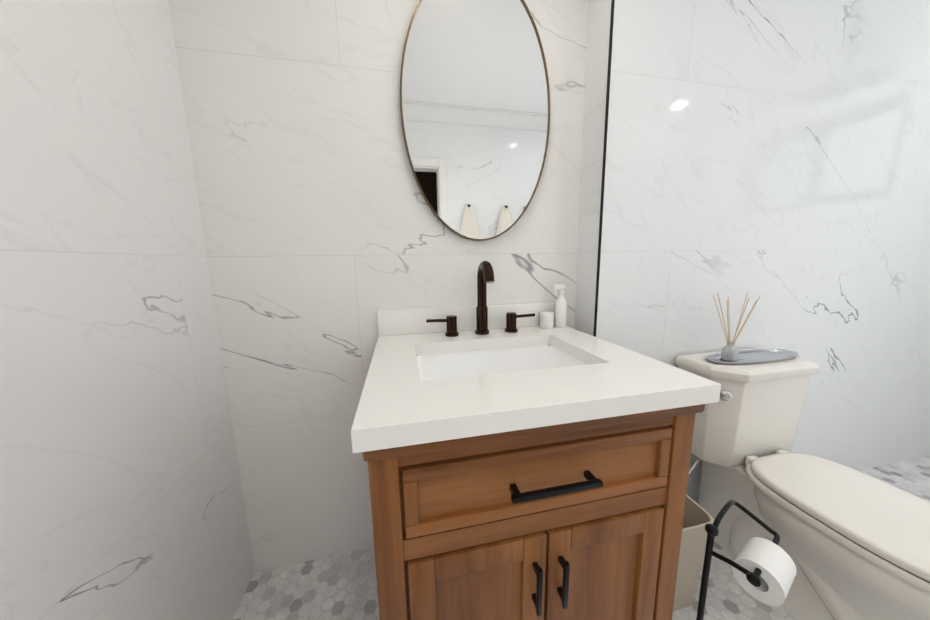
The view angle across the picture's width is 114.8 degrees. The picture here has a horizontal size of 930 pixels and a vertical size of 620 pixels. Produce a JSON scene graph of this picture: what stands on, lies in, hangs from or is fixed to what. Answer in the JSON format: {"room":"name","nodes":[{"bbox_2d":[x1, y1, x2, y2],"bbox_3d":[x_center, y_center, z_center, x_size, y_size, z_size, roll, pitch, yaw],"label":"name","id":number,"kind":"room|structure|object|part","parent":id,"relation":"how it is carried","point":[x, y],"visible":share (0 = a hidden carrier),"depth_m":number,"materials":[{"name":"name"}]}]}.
{"room":"bathroom","nodes":[
{"label":"bathroom","id":0,"kind":"room"},
{"bbox_2d":[0,0,254,619],"bbox_3d":[-0.686,-0.119,-0.013,0.120,2.600,1.955,-3,9,-12],"label":"wall","id":1,"kind":"structure","parent":0,"point":[121,495],"depth_m":0.63,"materials":[{"name":"tile"}]},
{"bbox_2d":[168,0,588,571],"bbox_3d":[-0.254,-0.308,1.121,1.450,2.600,0.110,-3,9,-12],"label":"wall","id":2,"kind":"structure","parent":0,"point":[328,234],"depth_m":1.04,"materials":[{"name":"tile"}]},
{"bbox_2d":[376,302,563,336],"bbox_3d":[0.043,0.031,1.171,0.744,0.095,0.020,-3,9,-12],"label":"backsplash","id":3,"kind":"structure","parent":2,"relation":"attached to","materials":[{"name":"white stone"}]},
{"bbox_2d":[400,0,549,240],"bbox_3d":[0.048,-0.703,1.056,0.544,0.894,0.023,-3,9,-12],"label":"oval mirror","id":4,"kind":"object","parent":2,"relation":"attached to","point":[475,100],"visible":1,"depth_m":1.05,"materials":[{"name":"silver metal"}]},
{"bbox_2d":[232,455,929,619],"bbox_3d":[1.242,1.095,0.621,4.090,0.060,2.235,-3,9,-12],"label":"floor","id":5,"kind":"structure","parent":0,"point":[341,587],"depth_m":1.08,"materials":[{"name":"tile"}]},
{"bbox_2d":[351,302,720,619],"bbox_3d":[0.118,0.526,0.931,0.744,1.000,0.667,-3,9,-12],"label":"bathroom vanity","id":6,"kind":"object","parent":5,"relation":"on","point":[530,469],"visible":1,"depth_m":0.63,"materials":[{"name":"brown wood"}]},
{"bbox_2d":[351,323,720,453],"bbox_3d":[0.111,0.146,0.874,0.744,0.040,0.657,-3,9,-12],"label":"countertop","id":7,"kind":"structure","parent":6,"relation":"on","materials":[{"name":"white stone"}]},
{"bbox_2d":[426,261,534,336],"bbox_3d":[0.071,-0.039,1.053,0.415,0.268,0.139,-3,9,-12],"label":"faucet","id":8,"kind":"object","parent":7,"relation":"on","point":[485,273],"visible":1,"depth_m":1.08,"materials":[{"name":"brown metal"}]},
{"bbox_2d":[540,311,553,328],"bbox_3d":[0.327,0.040,1.186,0.054,0.062,0.054,-3,9,-12],"label":"jar","id":9,"kind":"object","parent":7,"relation":"on","point":[546,319],"visible":0.98,"depth_m":1.17,"materials":[{"name":"white ceramic"}]},
{"bbox_2d":[553,284,566,327],"bbox_3d":[0.376,-0.016,1.184,0.058,0.172,0.046,-3,9,-12],"label":"soap dispenser","id":10,"kind":"object","parent":7,"relation":"on","point":[560,316],"visible":1,"depth_m":1.17,"materials":[{"name":"white plastic"}]},
{"bbox_2d":[673,495,713,610],"bbox_3d":[0.684,0.825,1.111,0.210,0.335,0.320,-3,9,-12],"label":"trash bin","id":11,"kind":"object","parent":5,"relation":"on","point":[697,518],"visible":0.27,"depth_m":0.98,"materials":[{"name":"beige plastic"}]},
{"bbox_2d":[696,500,796,619],"bbox_3d":[0.676,0.781,0.751,0.252,0.537,0.177,-3,9,-12],"label":"toilet paper stand","id":12,"kind":"object","parent":5,"relation":"on","point":[764,571],"visible":1,"depth_m":0.69,"materials":[{"name":"black metal"}]},
{"bbox_2d":[675,347,929,619],"bbox_3d":[1.183,0.616,0.965,0.510,0.778,0.798,-3,9,-12],"label":"toilet","id":13,"kind":"object","parent":5,"relation":"on","point":[853,544],"visible":0.88,"depth_m":0.97,"materials":[{"name":"white ceramic"}]},
{"bbox_3d":[0.935,0.552,1.210,0.133,0.548,0.202,-3,9,-12],"label":"flush lever","id":14,"kind":"part","parent":13,"relation":"part of","materials":[{"name":"silver metal"}]},
{"bbox_3d":[1.134,0.388,1.207,0.484,0.402,0.225,-3,9,-12],"label":"tank","id":15,"kind":"part","parent":13,"relation":"part of","materials":[{"name":"white ceramic"}]},
{"bbox_2d":[705,292,798,364],"bbox_3d":[1.129,0.061,1.149,0.422,0.261,0.126,-3,9,-12],"label":"tray","id":16,"kind":"object","parent":13,"relation":"on","point":[730,353],"visible":1,"depth_m":1.14,"materials":[{"name":"grey ceramic"}]},
{"bbox_2d":[720,341,738,360],"bbox_3d":[1.018,0.157,1.143,0.048,0.067,0.048,-3,9,-12],"label":"jar","id":17,"kind":"object","parent":16,"relation":"on","point":[729,352],"depth_m":1.13,"materials":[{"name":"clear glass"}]},
{"bbox_3d":[1.217,0.607,0.863,0.392,0.049,0.590,-3,9,-12],"label":"seat lid","id":18,"kind":"part","parent":13,"relation":"part of","materials":[{"name":"white ceramic"}]},
{"bbox_2d":[574,0,929,503],"bbox_3d":[1.671,-0.394,1.457,2.460,2.600,0.250,-3,9,-12],"label":"wall","id":19,"kind":"structure","parent":0,"point":[774,155],"depth_m":1.22,"materials":[{"name":"tile"}]},
{"bbox_2d":[593,0,614,336],"bbox_3d":[0.495,-0.265,1.090,0.006,2.500,0.008,-3,9,-12],"label":"trim","id":20,"kind":"structure","parent":19,"relation":"attached to","point":[604,152],"depth_m":1.05,"materials":[{"name":"black metal"}]}
]}

